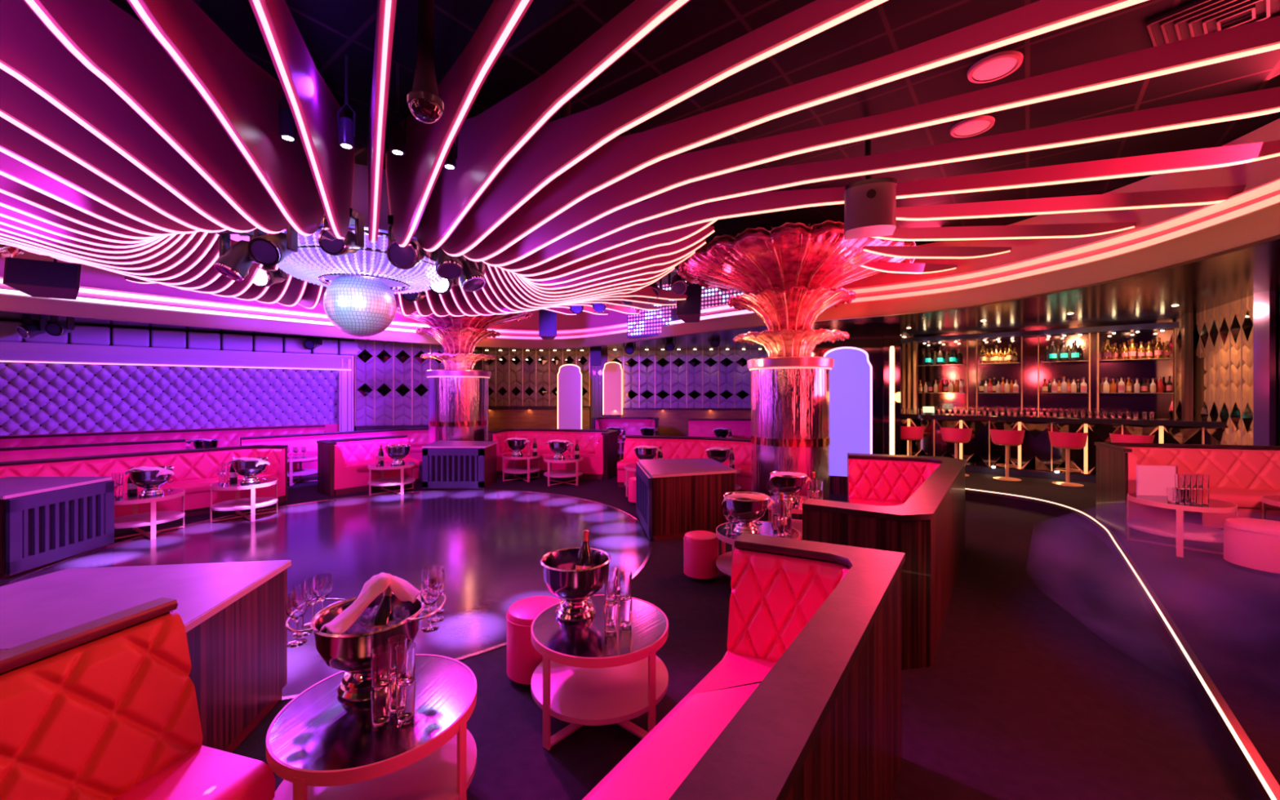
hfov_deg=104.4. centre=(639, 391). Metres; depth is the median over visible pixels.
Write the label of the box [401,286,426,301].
light
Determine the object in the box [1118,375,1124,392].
bottle
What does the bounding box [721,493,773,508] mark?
linen napkin
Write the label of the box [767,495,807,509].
tabletop
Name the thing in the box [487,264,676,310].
ceiling fin
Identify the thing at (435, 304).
ceiling fin
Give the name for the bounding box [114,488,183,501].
table top
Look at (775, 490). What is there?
wine glass
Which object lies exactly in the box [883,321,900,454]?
pillar
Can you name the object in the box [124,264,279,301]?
ceiling fin
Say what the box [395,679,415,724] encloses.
tumbler
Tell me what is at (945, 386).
bottle
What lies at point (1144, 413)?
glass
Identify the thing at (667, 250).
ceiling fin
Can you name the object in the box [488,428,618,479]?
booth seat
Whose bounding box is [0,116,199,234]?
ceiling fin
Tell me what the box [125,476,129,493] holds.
wine glass
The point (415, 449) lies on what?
seat cushion
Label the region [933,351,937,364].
champagne bottle
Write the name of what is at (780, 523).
tumbler
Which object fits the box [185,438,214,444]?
linen napkin
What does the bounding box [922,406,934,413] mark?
screen
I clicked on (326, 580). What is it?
wine glass
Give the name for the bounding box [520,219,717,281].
ceiling fin
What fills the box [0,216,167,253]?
ceiling fin
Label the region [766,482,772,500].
wine glass
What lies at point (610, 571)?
tumbler
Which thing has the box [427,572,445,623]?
wine glass
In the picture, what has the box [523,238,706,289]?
ceiling fin
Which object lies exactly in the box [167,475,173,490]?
wine glass
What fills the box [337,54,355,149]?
light
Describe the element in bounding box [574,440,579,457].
champagne bottle
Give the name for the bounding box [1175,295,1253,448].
wall
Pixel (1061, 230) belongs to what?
ceiling fin
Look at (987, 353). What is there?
champagne bottle
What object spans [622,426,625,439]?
champagne bottle
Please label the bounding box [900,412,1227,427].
countertop
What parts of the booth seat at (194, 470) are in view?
backrest, seat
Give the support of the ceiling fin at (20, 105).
hanging from the ceiling at (549, 30)
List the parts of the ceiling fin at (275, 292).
fin blade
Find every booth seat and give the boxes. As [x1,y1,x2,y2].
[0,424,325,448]
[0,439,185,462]
[0,444,288,517]
[0,597,275,799]
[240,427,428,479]
[316,435,419,496]
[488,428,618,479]
[582,532,905,799]
[591,417,658,455]
[617,435,751,491]
[688,418,751,439]
[801,453,966,670]
[1094,441,1279,542]
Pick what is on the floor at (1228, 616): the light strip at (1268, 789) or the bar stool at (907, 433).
the bar stool at (907, 433)
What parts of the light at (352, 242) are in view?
yoke arm, yoke arm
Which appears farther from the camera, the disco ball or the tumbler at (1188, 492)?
the disco ball
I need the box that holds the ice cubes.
[325,604,410,635]
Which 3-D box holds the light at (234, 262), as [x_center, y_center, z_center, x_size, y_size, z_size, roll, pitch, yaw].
[-3.710,-1.532,4.577,0.316,1.016,0.319,0,0,0]
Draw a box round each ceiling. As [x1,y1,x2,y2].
[0,239,1279,351]
[109,0,1279,310]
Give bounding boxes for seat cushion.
[111,745,275,799]
[123,473,279,493]
[287,444,426,463]
[342,457,419,475]
[497,450,603,462]
[582,649,776,799]
[617,458,751,477]
[848,498,905,506]
[1127,486,1279,510]
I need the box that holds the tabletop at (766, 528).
[716,520,799,539]
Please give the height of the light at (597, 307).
0.681 m
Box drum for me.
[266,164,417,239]
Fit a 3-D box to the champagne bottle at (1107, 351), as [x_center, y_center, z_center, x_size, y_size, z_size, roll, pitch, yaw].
[8.855,-0.801,9.390,0.108,0.382,0.108,0,0,-16]
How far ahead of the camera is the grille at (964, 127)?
3.81 m
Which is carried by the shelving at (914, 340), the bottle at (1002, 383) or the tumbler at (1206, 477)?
the bottle at (1002, 383)
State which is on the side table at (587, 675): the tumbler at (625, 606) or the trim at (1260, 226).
the tumbler at (625, 606)
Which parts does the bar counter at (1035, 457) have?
kick plate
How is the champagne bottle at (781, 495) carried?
on the side table at (724, 562)
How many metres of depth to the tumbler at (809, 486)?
5.48 m
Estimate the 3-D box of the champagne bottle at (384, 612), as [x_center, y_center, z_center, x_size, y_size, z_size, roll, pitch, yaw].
[-1.089,0.970,2.091,0.085,0.268,0.228,0,0,-9]
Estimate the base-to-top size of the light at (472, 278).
1.027 m
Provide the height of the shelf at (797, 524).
0.033 m
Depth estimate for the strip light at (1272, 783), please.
2.69 m
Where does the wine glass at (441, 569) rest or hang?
in the bowl at (350, 654)
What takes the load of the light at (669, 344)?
hanging from the ceiling at (1201, 286)
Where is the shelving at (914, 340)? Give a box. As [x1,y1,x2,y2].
[900,321,1179,418]
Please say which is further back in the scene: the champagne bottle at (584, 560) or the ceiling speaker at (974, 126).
the ceiling speaker at (974, 126)
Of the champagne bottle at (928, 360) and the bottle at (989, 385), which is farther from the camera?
the champagne bottle at (928, 360)
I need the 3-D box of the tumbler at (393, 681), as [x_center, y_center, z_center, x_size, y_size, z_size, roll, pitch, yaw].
[-0.935,1.153,1.910,0.070,0.135,0.070,0,0,34]
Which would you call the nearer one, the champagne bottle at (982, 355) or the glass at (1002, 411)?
the glass at (1002, 411)
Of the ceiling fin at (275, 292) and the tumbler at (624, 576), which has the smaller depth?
the tumbler at (624, 576)
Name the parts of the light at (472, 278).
yoke arm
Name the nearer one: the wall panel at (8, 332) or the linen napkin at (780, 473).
the linen napkin at (780, 473)
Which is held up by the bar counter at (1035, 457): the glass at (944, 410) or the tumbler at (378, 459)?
the glass at (944, 410)
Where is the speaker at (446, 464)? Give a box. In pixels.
[422,440,497,489]
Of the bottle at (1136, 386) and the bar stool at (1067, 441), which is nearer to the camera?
the bar stool at (1067, 441)
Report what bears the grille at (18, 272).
attached to the loudspeaker at (33, 277)
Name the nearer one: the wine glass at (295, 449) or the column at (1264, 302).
the column at (1264, 302)
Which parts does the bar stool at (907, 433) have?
post, seat, backrest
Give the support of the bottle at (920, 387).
on the shelving at (914, 340)
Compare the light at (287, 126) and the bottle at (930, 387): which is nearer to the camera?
the light at (287, 126)
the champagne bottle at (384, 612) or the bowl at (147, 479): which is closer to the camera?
the champagne bottle at (384, 612)
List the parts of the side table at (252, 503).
leg, leg, leg, leg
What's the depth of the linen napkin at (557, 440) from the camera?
9.11 m
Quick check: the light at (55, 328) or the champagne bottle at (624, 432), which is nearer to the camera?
the light at (55, 328)
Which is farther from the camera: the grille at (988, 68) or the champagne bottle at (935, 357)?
the champagne bottle at (935, 357)
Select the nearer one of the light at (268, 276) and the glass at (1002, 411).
the light at (268, 276)
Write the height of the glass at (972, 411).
0.110 m
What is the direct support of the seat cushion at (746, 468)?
on the booth seat at (672, 446)
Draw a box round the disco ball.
[323,271,396,337]
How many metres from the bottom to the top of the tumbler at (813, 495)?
0.135 m
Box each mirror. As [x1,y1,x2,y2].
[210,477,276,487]
[368,461,414,466]
[502,453,539,457]
[544,455,582,460]
[625,463,635,468]
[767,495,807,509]
[823,346,872,494]
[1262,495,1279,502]
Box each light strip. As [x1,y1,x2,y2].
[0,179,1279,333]
[0,194,1279,338]
[964,488,1276,799]
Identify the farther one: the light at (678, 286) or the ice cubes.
the light at (678, 286)
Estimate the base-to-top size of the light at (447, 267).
0.973 m
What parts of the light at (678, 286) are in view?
yoke arm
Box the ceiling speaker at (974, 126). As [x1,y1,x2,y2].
[950,115,995,137]
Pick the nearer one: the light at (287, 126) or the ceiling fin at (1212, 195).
the light at (287, 126)
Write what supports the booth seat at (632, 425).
on the floor at (1049, 677)
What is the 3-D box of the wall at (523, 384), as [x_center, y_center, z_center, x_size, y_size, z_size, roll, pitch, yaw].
[-3.300,0.050,15.800,3.422,3.300,0.240,0,0,0]
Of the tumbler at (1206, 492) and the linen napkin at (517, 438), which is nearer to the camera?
the tumbler at (1206, 492)
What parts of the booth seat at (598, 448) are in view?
backrest, seat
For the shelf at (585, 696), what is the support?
attached to the side table at (587, 675)
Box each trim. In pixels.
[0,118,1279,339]
[0,201,1279,348]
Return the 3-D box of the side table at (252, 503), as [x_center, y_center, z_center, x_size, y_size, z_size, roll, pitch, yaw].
[-5.350,1.458,6.720,0.724,0.475,0.724,0,0,38]
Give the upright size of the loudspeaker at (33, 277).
0.595 m
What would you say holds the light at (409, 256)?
hanging from the ceiling at (549, 30)
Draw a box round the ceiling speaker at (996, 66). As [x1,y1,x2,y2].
[966,50,1023,83]
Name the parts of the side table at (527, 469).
leg, leg, leg, leg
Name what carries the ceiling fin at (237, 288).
hanging from the ceiling at (549, 30)
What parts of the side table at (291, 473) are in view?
leg, leg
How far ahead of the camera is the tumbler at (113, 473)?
5.78 m
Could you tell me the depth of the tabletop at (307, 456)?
9.34 m
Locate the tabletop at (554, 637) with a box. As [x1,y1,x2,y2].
[533,595,666,657]
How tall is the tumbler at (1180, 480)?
0.135 m
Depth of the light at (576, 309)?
8.67 m
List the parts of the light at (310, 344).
yoke arm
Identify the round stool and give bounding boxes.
[506,595,561,688]
[627,476,635,505]
[683,530,719,582]
[1222,517,1279,577]
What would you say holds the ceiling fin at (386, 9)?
hanging from the ceiling at (549, 30)
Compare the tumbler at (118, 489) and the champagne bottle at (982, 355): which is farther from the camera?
the champagne bottle at (982, 355)
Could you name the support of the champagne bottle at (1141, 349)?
on the shelving at (914, 340)
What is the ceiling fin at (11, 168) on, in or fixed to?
hanging from the ceiling at (549, 30)
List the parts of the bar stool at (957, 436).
post, seat, backrest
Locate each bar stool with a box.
[900,426,924,455]
[940,426,972,476]
[989,428,1025,481]
[1048,431,1088,486]
[1109,433,1154,446]
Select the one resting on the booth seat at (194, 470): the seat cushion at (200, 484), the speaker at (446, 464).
the seat cushion at (200, 484)
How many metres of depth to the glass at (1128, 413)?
8.31 m
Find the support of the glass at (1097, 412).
on the bar counter at (1035, 457)
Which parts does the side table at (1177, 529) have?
leg, leg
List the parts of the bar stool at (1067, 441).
post, seat, plate, backrest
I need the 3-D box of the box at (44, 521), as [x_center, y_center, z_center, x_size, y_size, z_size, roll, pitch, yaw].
[-6.369,1.320,4.950,1.271,0.760,1.110,0,0,0]
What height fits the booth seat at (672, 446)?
0.880 m
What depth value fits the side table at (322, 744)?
1.85 m
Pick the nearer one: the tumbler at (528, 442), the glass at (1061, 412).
the glass at (1061, 412)
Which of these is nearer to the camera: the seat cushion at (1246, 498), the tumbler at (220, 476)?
the seat cushion at (1246, 498)
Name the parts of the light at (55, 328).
yoke arm, yoke arm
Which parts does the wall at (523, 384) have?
padded panel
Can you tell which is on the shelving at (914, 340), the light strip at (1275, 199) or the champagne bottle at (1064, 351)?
the champagne bottle at (1064, 351)
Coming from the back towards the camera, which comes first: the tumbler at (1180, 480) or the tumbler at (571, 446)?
the tumbler at (571, 446)
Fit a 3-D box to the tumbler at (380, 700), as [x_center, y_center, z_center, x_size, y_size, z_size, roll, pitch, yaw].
[-0.955,1.153,1.830,0.070,0.135,0.070,0,0,-43]
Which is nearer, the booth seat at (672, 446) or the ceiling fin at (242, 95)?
the ceiling fin at (242, 95)
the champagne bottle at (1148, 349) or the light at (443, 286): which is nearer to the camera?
the light at (443, 286)
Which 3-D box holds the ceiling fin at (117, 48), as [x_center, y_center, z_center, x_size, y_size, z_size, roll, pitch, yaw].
[-2.506,-1.593,2.882,0.057,0.964,2.432,0,0,-10]
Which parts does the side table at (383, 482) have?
leg, leg, leg, leg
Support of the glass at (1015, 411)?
on the bar counter at (1035, 457)
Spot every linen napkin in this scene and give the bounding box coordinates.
[124,466,173,476]
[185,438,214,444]
[228,457,270,466]
[320,572,420,635]
[504,437,529,444]
[546,439,571,445]
[605,426,624,431]
[632,445,662,452]
[639,426,657,431]
[704,447,733,453]
[712,427,731,431]
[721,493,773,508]
[769,471,809,483]
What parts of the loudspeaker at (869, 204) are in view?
ceiling arm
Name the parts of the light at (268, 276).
yoke arm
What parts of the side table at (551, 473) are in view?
leg, leg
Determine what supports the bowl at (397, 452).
on the side table at (383, 482)
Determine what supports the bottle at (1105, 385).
on the shelving at (914, 340)
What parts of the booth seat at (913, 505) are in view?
backrest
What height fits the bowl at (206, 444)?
0.305 m
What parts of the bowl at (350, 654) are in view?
rack rail, rack rail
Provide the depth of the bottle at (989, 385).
10.48 m
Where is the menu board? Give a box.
[1136,465,1177,496]
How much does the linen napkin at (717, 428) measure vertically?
0.125 m
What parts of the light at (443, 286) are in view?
yoke arm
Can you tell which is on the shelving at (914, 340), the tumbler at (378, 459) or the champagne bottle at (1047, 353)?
the champagne bottle at (1047, 353)
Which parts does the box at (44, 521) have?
edge trim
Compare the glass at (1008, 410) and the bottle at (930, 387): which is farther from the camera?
the bottle at (930, 387)
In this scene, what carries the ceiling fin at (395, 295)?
hanging from the ceiling at (549, 30)
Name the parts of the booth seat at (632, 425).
seat, backrest, panel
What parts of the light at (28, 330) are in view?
yoke arm, yoke arm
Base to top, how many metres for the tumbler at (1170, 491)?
0.135 m
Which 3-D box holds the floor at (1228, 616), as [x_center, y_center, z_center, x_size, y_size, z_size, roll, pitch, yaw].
[6.750,1.610,6.665,10.500,0.180,11.870,0,0,0]
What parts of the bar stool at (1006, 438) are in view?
post, plate, seat, backrest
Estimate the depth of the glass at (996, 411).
9.49 m
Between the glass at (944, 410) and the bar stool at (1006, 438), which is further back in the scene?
the glass at (944, 410)
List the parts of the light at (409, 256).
yoke arm, yoke arm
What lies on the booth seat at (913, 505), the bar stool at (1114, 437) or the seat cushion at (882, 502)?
the seat cushion at (882, 502)
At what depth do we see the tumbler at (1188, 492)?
4.59 m
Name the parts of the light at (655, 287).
yoke arm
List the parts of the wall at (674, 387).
padded panel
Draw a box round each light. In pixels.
[0,360,351,370]
[15,319,47,338]
[44,316,75,336]
[213,229,259,281]
[248,225,297,266]
[253,260,288,287]
[278,95,297,142]
[304,336,322,349]
[318,208,364,255]
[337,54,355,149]
[386,214,431,269]
[388,62,406,155]
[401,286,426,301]
[406,0,444,124]
[429,246,466,279]
[429,274,458,293]
[443,135,457,169]
[459,257,485,291]
[569,305,586,314]
[591,302,608,312]
[621,300,633,305]
[623,342,635,354]
[645,277,662,301]
[663,340,675,351]
[667,264,688,295]
[707,339,720,347]
[964,488,1279,799]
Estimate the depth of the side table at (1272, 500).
4.89 m
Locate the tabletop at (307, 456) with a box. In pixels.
[287,454,317,459]
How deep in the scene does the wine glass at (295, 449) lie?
9.18 m
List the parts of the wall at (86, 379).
tufted panel, panel, panel frame, panel frame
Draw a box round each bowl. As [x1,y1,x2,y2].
[128,466,173,496]
[192,439,218,448]
[231,457,268,483]
[284,591,446,701]
[385,444,410,465]
[506,438,527,455]
[540,546,610,622]
[548,440,569,458]
[607,427,622,439]
[634,445,657,459]
[640,427,655,435]
[706,447,729,462]
[713,428,728,437]
[723,491,768,533]
[769,471,805,504]
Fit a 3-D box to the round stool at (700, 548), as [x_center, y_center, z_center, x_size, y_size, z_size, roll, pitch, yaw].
[0.560,1.498,4.550,0.328,0.404,0.328,0,0,0]
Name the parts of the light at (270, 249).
yoke arm, yoke arm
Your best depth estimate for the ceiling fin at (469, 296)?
7.04 m
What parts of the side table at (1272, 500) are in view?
leg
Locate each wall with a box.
[0,320,362,438]
[355,339,444,431]
[472,349,482,370]
[482,351,590,433]
[590,351,607,429]
[607,349,767,435]
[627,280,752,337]
[811,322,883,454]
[900,320,1175,418]
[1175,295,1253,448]
[1181,312,1193,419]
[1275,291,1279,445]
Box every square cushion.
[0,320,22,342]
[24,322,67,343]
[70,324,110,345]
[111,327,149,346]
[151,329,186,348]
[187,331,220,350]
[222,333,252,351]
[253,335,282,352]
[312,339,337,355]
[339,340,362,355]
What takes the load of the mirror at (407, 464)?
on the side table at (383, 482)
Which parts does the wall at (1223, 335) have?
doorway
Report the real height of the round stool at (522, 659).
0.424 m
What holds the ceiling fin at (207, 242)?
hanging from the ceiling at (549, 30)
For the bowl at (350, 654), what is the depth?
1.96 m
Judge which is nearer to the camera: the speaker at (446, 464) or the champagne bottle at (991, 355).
the speaker at (446, 464)
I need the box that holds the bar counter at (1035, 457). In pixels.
[900,412,1227,483]
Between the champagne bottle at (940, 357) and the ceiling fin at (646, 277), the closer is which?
the ceiling fin at (646, 277)
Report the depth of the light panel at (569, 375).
13.88 m
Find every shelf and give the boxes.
[114,511,185,528]
[211,497,278,511]
[272,728,476,799]
[287,468,317,476]
[367,476,415,486]
[502,466,540,474]
[530,655,668,725]
[543,469,582,477]
[715,551,732,576]
[735,483,741,490]
[766,519,802,539]
[1127,518,1223,542]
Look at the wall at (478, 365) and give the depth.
15.31 m
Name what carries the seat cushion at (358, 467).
on the booth seat at (342, 463)
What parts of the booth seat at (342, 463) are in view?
backrest, seat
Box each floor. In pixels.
[0,455,1250,799]
[964,471,1279,799]
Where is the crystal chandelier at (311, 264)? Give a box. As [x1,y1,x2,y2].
[267,226,444,293]
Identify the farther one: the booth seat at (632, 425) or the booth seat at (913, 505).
the booth seat at (632, 425)
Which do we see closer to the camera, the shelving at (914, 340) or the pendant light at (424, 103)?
the pendant light at (424, 103)
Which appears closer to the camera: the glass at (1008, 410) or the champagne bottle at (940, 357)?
the glass at (1008, 410)
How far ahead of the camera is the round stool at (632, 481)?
7.45 m
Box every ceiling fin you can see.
[0,0,257,232]
[0,68,226,232]
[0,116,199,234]
[0,151,178,236]
[0,174,164,239]
[0,192,158,244]
[0,205,161,248]
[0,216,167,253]
[0,224,176,258]
[0,230,185,264]
[0,231,208,275]
[0,232,196,270]
[0,232,218,280]
[17,235,219,284]
[22,0,289,233]
[48,239,238,288]
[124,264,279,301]
[127,0,324,235]
[177,274,293,303]
[186,240,249,293]
[211,232,266,297]
[248,0,355,239]
[276,276,308,306]
[297,278,325,309]
[318,280,328,306]
[367,0,396,243]
[386,0,533,247]
[389,287,399,307]
[396,286,416,315]
[413,296,432,316]
[414,0,690,251]
[425,288,449,316]
[438,291,464,316]
[440,0,888,256]
[449,284,479,315]
[458,276,575,315]
[462,0,1147,262]
[472,288,608,315]
[475,261,639,314]
[482,15,1279,266]
[484,263,660,311]
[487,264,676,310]
[494,266,688,307]
[498,86,1279,271]
[501,269,643,306]
[506,271,661,303]
[511,140,1279,276]
[511,266,675,300]
[516,264,677,297]
[519,251,695,293]
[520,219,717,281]
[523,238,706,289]
[524,226,714,285]
[860,261,957,273]
[862,245,1011,258]
[871,222,1136,240]
[896,185,1245,220]
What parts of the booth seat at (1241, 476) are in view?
backrest, seat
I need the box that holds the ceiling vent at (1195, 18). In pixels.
[1145,0,1279,46]
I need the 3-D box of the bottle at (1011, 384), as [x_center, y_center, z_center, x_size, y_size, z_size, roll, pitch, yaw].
[7.744,-0.134,10.344,0.078,0.287,0.076,0,0,22]
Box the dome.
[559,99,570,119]
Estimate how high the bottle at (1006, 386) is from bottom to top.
0.283 m
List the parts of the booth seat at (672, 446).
seat, panel, backrest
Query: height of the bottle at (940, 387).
0.302 m
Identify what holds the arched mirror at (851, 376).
on the floor at (1049, 677)
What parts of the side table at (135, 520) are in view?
leg, leg, leg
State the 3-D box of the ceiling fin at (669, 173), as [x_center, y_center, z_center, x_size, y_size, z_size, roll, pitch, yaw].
[0.705,-1.593,3.296,5.779,0.964,0.057,0,0,29]
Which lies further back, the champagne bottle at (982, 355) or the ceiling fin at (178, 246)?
the champagne bottle at (982, 355)
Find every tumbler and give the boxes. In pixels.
[111,472,119,479]
[115,472,123,485]
[115,484,123,497]
[218,462,222,469]
[218,474,222,483]
[222,462,228,473]
[222,473,228,484]
[370,644,391,689]
[370,681,391,727]
[375,448,380,457]
[375,457,380,465]
[386,634,407,677]
[390,677,395,713]
[395,641,415,686]
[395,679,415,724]
[526,441,530,448]
[527,448,530,455]
[569,443,573,451]
[569,451,573,458]
[604,566,617,577]
[604,575,617,606]
[604,604,617,633]
[618,570,632,600]
[618,598,632,626]
[654,449,658,458]
[727,460,732,467]
[728,452,732,461]
[773,499,781,516]
[773,515,777,532]
[776,502,785,519]
[776,518,785,536]
[783,501,791,519]
[784,518,791,534]
[807,476,813,490]
[807,489,811,498]
[810,479,817,492]
[810,491,817,498]
[816,478,822,492]
[817,491,822,499]
[1166,487,1175,502]
[1174,474,1185,489]
[1174,488,1185,504]
[1180,474,1191,489]
[1184,488,1191,504]
[1186,474,1197,489]
[1191,488,1197,504]
[1192,474,1203,489]
[1196,488,1203,504]
[1198,474,1208,489]
[1202,488,1208,504]
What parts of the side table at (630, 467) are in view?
leg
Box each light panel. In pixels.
[557,364,582,429]
[602,361,622,417]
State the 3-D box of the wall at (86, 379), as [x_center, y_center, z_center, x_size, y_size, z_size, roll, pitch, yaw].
[-10.721,0.050,9.715,9.329,3.300,0.600,0,0,-39]
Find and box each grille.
[4,257,78,288]
[954,120,990,135]
[972,57,1017,80]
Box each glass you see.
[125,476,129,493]
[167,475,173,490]
[216,468,222,484]
[261,465,267,479]
[284,590,308,648]
[292,582,313,637]
[293,447,298,457]
[301,446,306,457]
[303,575,322,628]
[313,573,333,609]
[420,578,439,632]
[421,564,439,613]
[426,565,444,615]
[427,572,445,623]
[722,506,730,528]
[726,511,735,535]
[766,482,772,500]
[771,485,778,504]
[942,408,946,413]
[959,408,963,413]
[970,408,974,414]
[976,408,980,414]
[988,408,992,414]
[994,408,998,414]
[1000,408,1004,415]
[1006,408,1011,415]
[1013,409,1017,415]
[1019,409,1023,415]
[1026,409,1030,415]
[1032,409,1036,415]
[1039,409,1043,416]
[1045,409,1049,416]
[1053,409,1057,416]
[1059,409,1063,416]
[1066,410,1071,417]
[1073,410,1078,417]
[1080,410,1085,417]
[1087,410,1092,417]
[1095,410,1100,417]
[1102,410,1107,417]
[1110,411,1115,417]
[1117,411,1122,417]
[1125,411,1131,417]
[1133,411,1137,417]
[1142,411,1147,418]
[1149,411,1154,418]
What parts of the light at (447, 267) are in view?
yoke arm, yoke arm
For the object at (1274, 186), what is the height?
0.055 m
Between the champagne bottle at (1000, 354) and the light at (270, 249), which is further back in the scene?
the champagne bottle at (1000, 354)
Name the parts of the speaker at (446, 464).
louvre frame, edge trim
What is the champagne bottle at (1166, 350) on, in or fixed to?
on the shelving at (914, 340)
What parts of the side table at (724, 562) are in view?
leg, leg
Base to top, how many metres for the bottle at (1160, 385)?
0.281 m
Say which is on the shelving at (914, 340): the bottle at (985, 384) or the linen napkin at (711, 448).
the bottle at (985, 384)
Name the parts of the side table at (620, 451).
leg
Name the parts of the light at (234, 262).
yoke arm, yoke arm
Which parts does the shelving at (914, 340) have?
glass shelf, glass shelf, glass shelf, glass shelf, rail, glass shelf, glass shelf, glass shelf, glass shelf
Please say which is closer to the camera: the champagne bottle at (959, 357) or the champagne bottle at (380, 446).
the champagne bottle at (380, 446)
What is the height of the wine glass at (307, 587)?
0.195 m
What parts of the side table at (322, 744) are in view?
leg, leg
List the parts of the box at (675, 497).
louvre frame, edge trim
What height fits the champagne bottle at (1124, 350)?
0.318 m
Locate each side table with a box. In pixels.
[114,488,185,539]
[209,477,278,523]
[266,653,476,799]
[287,454,317,485]
[367,461,415,495]
[502,452,540,482]
[530,594,668,750]
[543,455,582,486]
[617,438,624,460]
[624,462,635,497]
[715,520,800,577]
[726,465,741,491]
[766,495,807,539]
[1126,492,1238,557]
[1261,494,1279,519]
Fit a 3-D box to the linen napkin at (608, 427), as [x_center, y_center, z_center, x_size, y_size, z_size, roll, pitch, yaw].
[-0.635,0.937,12.546,0.479,0.125,0.188,0,0,4]
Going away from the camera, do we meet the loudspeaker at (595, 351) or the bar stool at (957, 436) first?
the bar stool at (957, 436)
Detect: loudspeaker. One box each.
[2,257,81,299]
[538,309,556,339]
[590,346,600,365]
[675,282,702,322]
[844,138,896,239]
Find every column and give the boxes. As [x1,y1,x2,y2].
[0,244,23,257]
[395,304,533,444]
[676,219,916,521]
[1253,290,1275,449]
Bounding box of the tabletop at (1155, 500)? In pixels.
[1128,492,1235,507]
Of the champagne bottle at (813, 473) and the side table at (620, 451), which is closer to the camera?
the champagne bottle at (813, 473)
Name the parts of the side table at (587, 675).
leg, leg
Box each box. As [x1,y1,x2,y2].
[0,476,114,578]
[635,457,736,541]
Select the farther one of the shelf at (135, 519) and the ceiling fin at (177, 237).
the shelf at (135, 519)
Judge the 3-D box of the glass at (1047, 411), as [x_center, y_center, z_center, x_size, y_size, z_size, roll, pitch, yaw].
[7.434,0.383,9.039,0.064,0.110,0.061,0,0,0]
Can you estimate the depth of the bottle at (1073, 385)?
9.66 m
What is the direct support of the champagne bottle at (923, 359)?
on the shelving at (914, 340)
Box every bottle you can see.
[127,466,137,493]
[229,457,237,481]
[371,585,393,630]
[379,444,383,463]
[532,438,537,454]
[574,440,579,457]
[575,529,591,569]
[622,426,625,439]
[657,445,662,458]
[730,447,734,467]
[779,492,783,502]
[812,471,815,479]
[918,380,922,392]
[920,351,925,364]
[924,381,928,392]
[925,347,931,364]
[925,351,930,364]
[928,379,932,392]
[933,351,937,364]
[933,379,937,392]
[937,346,942,364]
[937,378,942,392]
[943,379,947,392]
[944,350,949,364]
[947,379,953,392]
[949,346,955,364]
[953,379,958,392]
[957,350,961,364]
[959,379,963,392]
[978,377,984,392]
[979,345,986,363]
[983,379,987,392]
[985,348,989,363]
[987,378,992,392]
[989,348,994,363]
[991,377,996,392]
[993,345,999,363]
[995,379,1000,392]
[998,347,1003,363]
[1000,377,1004,392]
[1003,347,1006,362]
[1004,378,1009,392]
[1006,344,1013,362]
[1009,378,1013,392]
[1013,347,1017,362]
[1013,379,1018,392]
[1042,378,1047,392]
[1044,346,1049,361]
[1047,379,1051,392]
[1049,341,1056,361]
[1051,377,1057,392]
[1056,345,1060,361]
[1057,378,1061,392]
[1060,340,1067,360]
[1061,376,1066,392]
[1066,378,1071,392]
[1067,345,1071,360]
[1071,340,1079,360]
[1071,377,1076,392]
[1076,379,1080,392]
[1079,344,1083,360]
[1080,377,1087,392]
[1102,377,1109,392]
[1103,339,1111,359]
[1110,378,1116,392]
[1111,342,1118,359]
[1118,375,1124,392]
[1120,342,1127,359]
[1125,377,1131,392]
[1128,338,1136,359]
[1133,377,1139,392]
[1137,341,1144,359]
[1141,377,1147,392]
[1146,341,1152,358]
[1150,377,1155,392]
[1155,337,1163,358]
[1157,377,1163,392]
[1163,340,1170,358]
[1166,376,1173,392]
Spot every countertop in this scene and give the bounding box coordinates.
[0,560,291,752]
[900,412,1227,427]
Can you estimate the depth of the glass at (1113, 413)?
8.42 m
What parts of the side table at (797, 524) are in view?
leg, leg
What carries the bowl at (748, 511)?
on the side table at (724, 562)
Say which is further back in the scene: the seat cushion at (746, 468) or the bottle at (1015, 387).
the bottle at (1015, 387)

